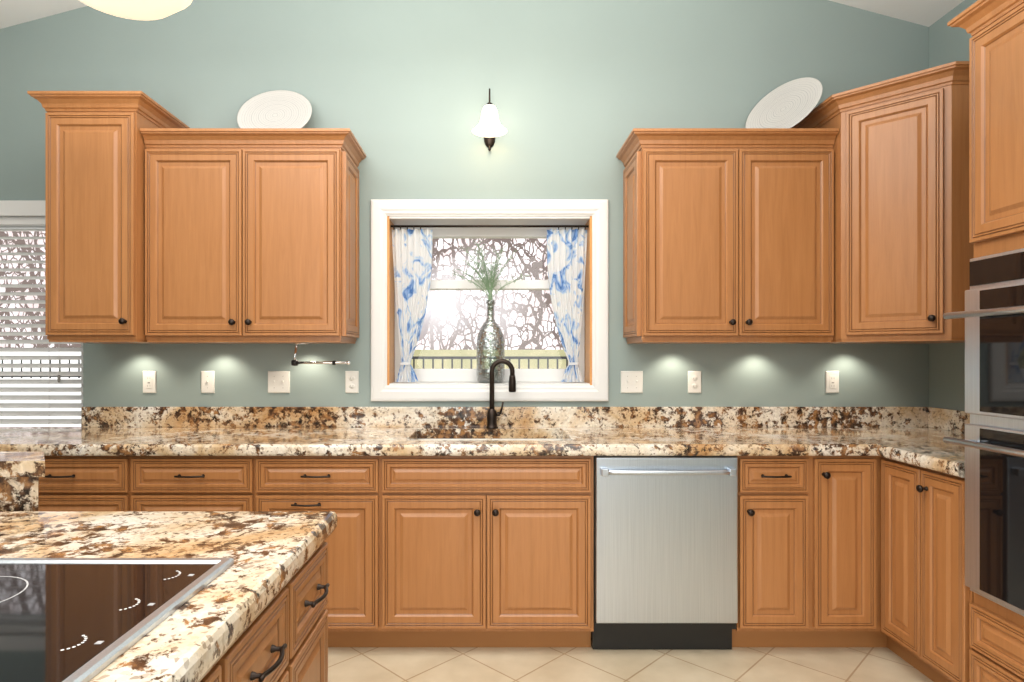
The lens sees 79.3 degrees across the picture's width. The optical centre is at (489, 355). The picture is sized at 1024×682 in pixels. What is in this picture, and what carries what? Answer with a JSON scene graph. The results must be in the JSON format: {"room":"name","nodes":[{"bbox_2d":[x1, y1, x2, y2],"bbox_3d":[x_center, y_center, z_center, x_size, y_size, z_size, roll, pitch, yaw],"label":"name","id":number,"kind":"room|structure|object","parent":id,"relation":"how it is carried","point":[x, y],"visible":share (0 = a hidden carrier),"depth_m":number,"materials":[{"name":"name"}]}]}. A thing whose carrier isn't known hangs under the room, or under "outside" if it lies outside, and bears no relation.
{"room":"kitchen","nodes":[
{"label":"kitchen","id":0,"kind":"room"},
{"bbox_2d":[0,0,928,406],"bbox_3d":[-1.005,-0.630,3.350,7.110,3.800,0.260,0,0,0],"label":"wall","id":1,"kind":"structure","parent":0,"point":[574,92],"depth_m":3.22,"materials":[{"name":"green paint"}]},
{"bbox_2d":[0,201,82,426],"bbox_3d":[-2.849,0.133,3.270,1.461,1.875,0.140,0,0,0],"label":"window","id":2,"kind":"structure","parent":1,"relation":"in","point":[22,208],"depth_m":3.20,"materials":[{"name":"white paint"}]},
{"bbox_2d":[0,217,82,423],"bbox_3d":[-2.807,0.146,3.244,1.367,1.747,0.062,0,0,0],"label":"window blinds","id":3,"kind":"object","parent":2,"relation":"attached to","point":[22,221],"visible":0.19,"depth_m":3.25,"materials":[{"name":"white plastic"}]},
{"bbox_2d":[27,91,189,343],"bbox_3d":[-1.816,-0.625,2.991,0.512,1.124,0.454,0,0,0],"label":"upper cabinet","id":4,"kind":"object","parent":1,"relation":"attached to","point":[95,148],"visible":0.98,"depth_m":2.80,"materials":[{"name":"brown wood"}]},
{"bbox_2d":[143,371,155,392],"bbox_3d":[-1.772,0.137,3.215,0.070,0.115,0.009,0,0,0],"label":"electrical outlet","id":5,"kind":"object","parent":1,"relation":"attached to","point":[149,381],"visible":1,"depth_m":3.21,"materials":[{"name":"white plastic"}]},
{"bbox_2d":[201,371,214,392],"bbox_3d":[-1.468,0.137,3.212,0.070,0.115,0.015,0,0,0],"label":"light switch","id":6,"kind":"object","parent":1,"relation":"attached to","point":[207,381],"visible":1,"depth_m":3.21,"materials":[{"name":"white plastic"}]},
{"bbox_2d":[140,128,365,343],"bbox_3d":[-1.125,-0.554,3.026,0.965,0.982,0.384,0,0,0],"label":"wall cabinet","id":7,"kind":"object","parent":1,"relation":"attached to","point":[251,235],"visible":1,"depth_m":2.87,"materials":[{"name":"brown wood"}]},
{"bbox_2d":[237,90,311,127],"bbox_3d":[-1.078,-1.213,3.097,0.370,0.319,0.194,0,0,0],"label":"plate","id":8,"kind":"object","parent":7,"relation":"on","point":[280,109],"visible":0.9,"depth_m":3.12,"materials":[{"name":"white ceramic"}]},
{"bbox_2d":[291,343,349,365],"bbox_3d":[-0.836,-0.006,3.060,0.291,0.114,0.038,0,0,0],"label":"towel holder","id":9,"kind":"object","parent":7,"relation":"attached to","point":[294,362],"visible":1,"depth_m":3.06,"materials":[{"name":"silver metal"}]},
{"bbox_2d":[268,371,289,392],"bbox_3d":[-1.098,0.137,3.212,0.115,0.115,0.015,0,0,0],"label":"light switch","id":10,"kind":"object","parent":1,"relation":"attached to","point":[278,381],"visible":1,"depth_m":3.21,"materials":[{"name":"white plastic"}]},
{"bbox_2d":[345,371,358,392],"bbox_3d":[-0.717,0.137,3.216,0.070,0.115,0.008,0,0,0],"label":"electrical outlet","id":11,"kind":"object","parent":1,"relation":"attached to","point":[351,381],"visible":1,"depth_m":3.21,"materials":[{"name":"white plastic"}]},
{"bbox_2d":[371,199,607,400],"bbox_3d":[0.000,-0.287,3.319,1.234,1.048,0.242,0,0,0],"label":"kitchen window","id":12,"kind":"structure","parent":1,"relation":"in","point":[542,384],"depth_m":3.21,"materials":[{"name":"white paint"}]},
{"bbox_2d":[391,225,588,229],"bbox_3d":[0.000,-0.676,3.255,1.042,0.024,0.026,0,0,0],"label":"curtain rod","id":13,"kind":"object","parent":12,"relation":"attached to","point":[420,226],"visible":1,"depth_m":3.25,"materials":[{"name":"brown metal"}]},
{"bbox_2d":[392,229,431,381],"bbox_3d":[-0.410,-0.266,3.275,0.216,0.809,0.035,0,0,0],"label":"curtain","id":14,"kind":"object","parent":13,"relation":"hanging from","point":[412,257],"visible":1,"depth_m":3.28,"materials":[{"name":"fabric"}]},
{"bbox_2d":[547,229,586,381],"bbox_3d":[0.410,-0.266,3.275,0.216,0.809,0.035,0,0,0],"label":"curtain","id":15,"kind":"object","parent":13,"relation":"hanging from","point":[566,257],"visible":1,"depth_m":3.28,"materials":[{"name":"fabric"}]},
{"bbox_2d":[477,300,504,382],"bbox_3d":[0.005,-0.076,3.302,0.150,0.440,0.150,0,0,0],"label":"bottle vase","id":16,"kind":"object","parent":12,"relation":"on","point":[499,378],"visible":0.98,"depth_m":3.26,"materials":[{"name":"clear glass"}]},
{"bbox_2d":[445,239,530,357],"bbox_3d":[-0.010,-0.307,3.301,0.462,0.641,0.065,0,0,0],"label":"plant","id":17,"kind":"object","parent":16,"relation":"in","point":[489,289],"visible":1,"depth_m":3.30,"materials":[{"name":"green plant"}]},
{"bbox_2d":[484,88,494,150],"bbox_3d":[0.000,-1.207,3.151,0.060,0.294,0.136,0,0,0],"label":"sconce","id":18,"kind":"object","parent":1,"relation":"attached to","point":[489,142],"visible":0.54,"depth_m":3.20,"materials":[{"name":"black metal"}]},
{"bbox_2d":[472,104,506,137],"bbox_3d":[0.000,-1.191,3.100,0.180,0.128,0.180,0,0,0],"label":"shade","id":19,"kind":"object","parent":18,"relation":"attached to","point":[489,125],"visible":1,"depth_m":3.09,"materials":[{"name":"white glass"}]},
{"bbox_2d":[621,371,642,392],"bbox_3d":[0.741,0.137,3.212,0.115,0.115,0.015,0,0,0],"label":"light switch","id":20,"kind":"object","parent":1,"relation":"attached to","point":[631,381],"visible":1,"depth_m":3.21,"materials":[{"name":"white plastic"}]},
{"bbox_2d":[688,371,700,392],"bbox_3d":[1.068,0.137,3.216,0.070,0.115,0.008,0,0,0],"label":"electrical outlet","id":21,"kind":"object","parent":1,"relation":"attached to","point":[694,381],"visible":1,"depth_m":3.21,"materials":[{"name":"white plastic"}]},
{"bbox_2d":[616,128,838,343],"bbox_3d":[1.133,-0.554,3.026,0.945,0.982,0.384,0,0,0],"label":"wall cabinet","id":22,"kind":"object","parent":1,"relation":"attached to","point":[728,235],"visible":1,"depth_m":2.87,"materials":[{"name":"brown wood"}]},
{"bbox_2d":[745,77,822,127],"bbox_3d":[1.433,-1.213,3.023,0.272,0.319,0.319,0,0,0],"label":"plate","id":23,"kind":"object","parent":22,"relation":"on","point":[791,104],"visible":0.96,"depth_m":3.02,"materials":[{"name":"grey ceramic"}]},
{"bbox_2d":[825,371,838,392],"bbox_3d":[1.785,0.137,3.215,0.070,0.115,0.009,0,0,0],"label":"electrical outlet","id":24,"kind":"object","parent":1,"relation":"attached to","point":[831,381],"visible":1,"depth_m":3.21,"materials":[{"name":"white plastic"}]},
{"bbox_2d":[792,61,973,343],"bbox_3d":[1.923,-0.625,2.853,0.730,1.124,0.730,0,0,0],"label":"upper cabinet","id":25,"kind":"object","parent":1,"relation":"attached to","point":[903,251],"visible":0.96,"depth_m":2.65,"materials":[{"name":"brown wood"}]},
{"bbox_2d":[0,0,963,28],"bbox_3d":[-1.005,-1.820,0.210,7.110,1.299,6.540,0,0,0],"label":"ceiling","id":26,"kind":"structure","parent":0,"point":[927,13],"depth_m":3.15,"materials":[{"name":"white paint"}]},
{"bbox_2d":[328,632,932,681],"bbox_3d":[-1.005,1.320,0.210,7.110,0.100,6.540,0,0,0],"label":"floor","id":27,"kind":"structure","parent":0,"point":[590,664],"depth_m":2.53,"materials":[{"name":"tile"}]},
{"bbox_2d":[39,456,130,510],"bbox_3d":[-1.802,0.846,2.909,0.566,0.848,0.617,0,0,0],"label":"base cabinet","id":28,"kind":"object","parent":27,"relation":"on","point":[69,483],"depth_m":2.60,"materials":[{"name":"brown wood"}]},
{"bbox_2d":[131,456,254,510],"bbox_3d":[-1.256,0.846,2.909,0.526,0.848,0.617,0,0,0],"label":"base cabinet","id":29,"kind":"object","parent":27,"relation":"on","point":[158,483],"depth_m":2.60,"materials":[{"name":"brown wood"}]},
{"bbox_2d":[200,524,336,681],"bbox_3d":[-1.655,0.846,0.775,2.630,0.849,1.390,0,0,0],"label":"kitchen island","id":30,"kind":"object","parent":27,"relation":"on","point":[288,641],"depth_m":1.17,"materials":[{"name":"brown wood"}]},
{"bbox_2d":[0,508,337,681],"bbox_3d":[-1.682,0.395,0.765,2.635,0.049,1.430,0,0,0],"label":"island countertop","id":31,"kind":"structure","parent":30,"relation":"on","point":[267,548],"depth_m":1.17,"materials":[{"name":"stone"}]},
{"bbox_2d":[0,558,233,681],"bbox_3d":[-0.910,0.364,0.830,0.910,0.010,0.540,0,0,0],"label":"cooktop","id":32,"kind":"object","parent":31,"relation":"in","point":[75,619],"visible":1,"depth_m":0.89,"materials":[{"name":"glass"}]},
{"bbox_2d":[255,456,382,646],"bbox_3d":[-0.728,0.846,2.909,0.531,0.848,0.617,0,0,0],"label":"base cabinet","id":33,"kind":"object","parent":27,"relation":"on","point":[351,487],"depth_m":2.60,"materials":[{"name":"brown wood"}]},
{"bbox_2d":[383,456,593,646],"bbox_3d":[-0.011,0.846,2.909,0.903,0.848,0.617,0,0,0],"label":"base cabinet","id":34,"kind":"object","parent":27,"relation":"on","point":[498,551],"depth_m":2.60,"materials":[{"name":"brown wood"}]},
{"bbox_2d":[592,456,737,648],"bbox_3d":[0.746,0.846,2.859,0.601,0.843,0.622,0,0,0],"label":"dishwasher","id":35,"kind":"object","parent":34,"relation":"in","point":[665,552],"visible":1,"depth_m":2.59,"materials":[{"name":"silver metal"}]},
{"bbox_2d":[732,456,973,681],"bbox_3d":[1.669,0.846,2.671,1.238,0.848,1.092,0,0,0],"label":"base cabinet","id":36,"kind":"object","parent":27,"relation":"on","point":[834,551],"depth_m":2.60,"materials":[{"name":"brown wood"}]},
{"bbox_2d":[0,407,969,455],"bbox_3d":[-0.331,0.342,2.882,5.239,0.154,0.674,0,0,0],"label":"countertop","id":37,"kind":"structure","parent":36,"relation":"on","point":[104,431],"depth_m":3.06,"materials":[{"name":"stone"}]},
{"bbox_2d":[417,438,561,439],"bbox_3d":[0.000,0.513,2.915,0.762,0.184,0.454,0,0,0],"label":"undermount sink","id":38,"kind":"object","parent":37,"relation":"in","point":[489,439],"visible":0.02,"depth_m":3.13,"materials":[{"name":"silver metal"}]},
{"bbox_2d":[486,359,515,428],"bbox_3d":[0.058,0.193,3.145,0.154,0.354,0.062,0,0,0],"label":"faucet","id":39,"kind":"object","parent":37,"relation":"on","point":[492,413],"visible":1,"depth_m":3.13,"materials":[{"name":"black metal"}]},
{"bbox_2d":[880,415,969,477],"bbox_3d":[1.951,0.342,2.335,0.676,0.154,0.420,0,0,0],"label":"countertop","id":40,"kind":"structure","parent":36,"relation":"on","point":[915,436],"depth_m":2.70,"materials":[{"name":"stone"}]},
{"bbox_2d":[947,0,1023,681],"bbox_3d":[1.946,0.050,1.718,0.684,2.440,0.904,0,0,0],"label":"tall cabinet","id":41,"kind":"object","parent":27,"relation":"on","point":[994,29],"visible":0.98,"depth_m":2.01,"materials":[{"name":"brown wood"}]},
{"bbox_2d":[943,248,1023,615],"bbox_3d":[1.600,0.235,1.724,0.116,1.130,0.763,0,0,0],"label":"double wall oven","id":42,"kind":"object","parent":41,"relation":"in","point":[992,314],"visible":0.98,"depth_m":1.96,"materials":[{"name":"metal"}]},
{"bbox_2d":[929,0,977,410],"bbox_3d":[2.420,-0.330,0.080,0.260,3.200,6.280,0,0,0],"label":"wall","id":43,"kind":"structure","parent":0,"point":[948,44],"depth_m":3.09,"materials":[{"name":"green paint"}]},
{"label":"outside","id":44,"kind":"structure","parent":0,"visible":0},
{"bbox_2d":[0,231,567,426],"bbox_3d":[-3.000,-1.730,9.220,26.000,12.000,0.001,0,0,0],"label":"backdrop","id":45,"kind":"structure","parent":44,"point":[519,311],"depth_m":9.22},
{"bbox_3d":[-0.600,-1.476,1.000,0.120,1.486,0.120,0,0,0],"label":"pendant light","id":46,"kind":"object","parent":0,"visible":0},
{"bbox_2d":[79,0,192,20],"bbox_3d":[-0.600,-0.658,1.000,0.260,0.180,0.260,0,0,0],"label":"shade","id":47,"kind":"object","parent":46,"relation":"attached to","point":[146,10],"visible":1,"depth_m":1.02,"materials":[{"name":"white glass"}]}
]}

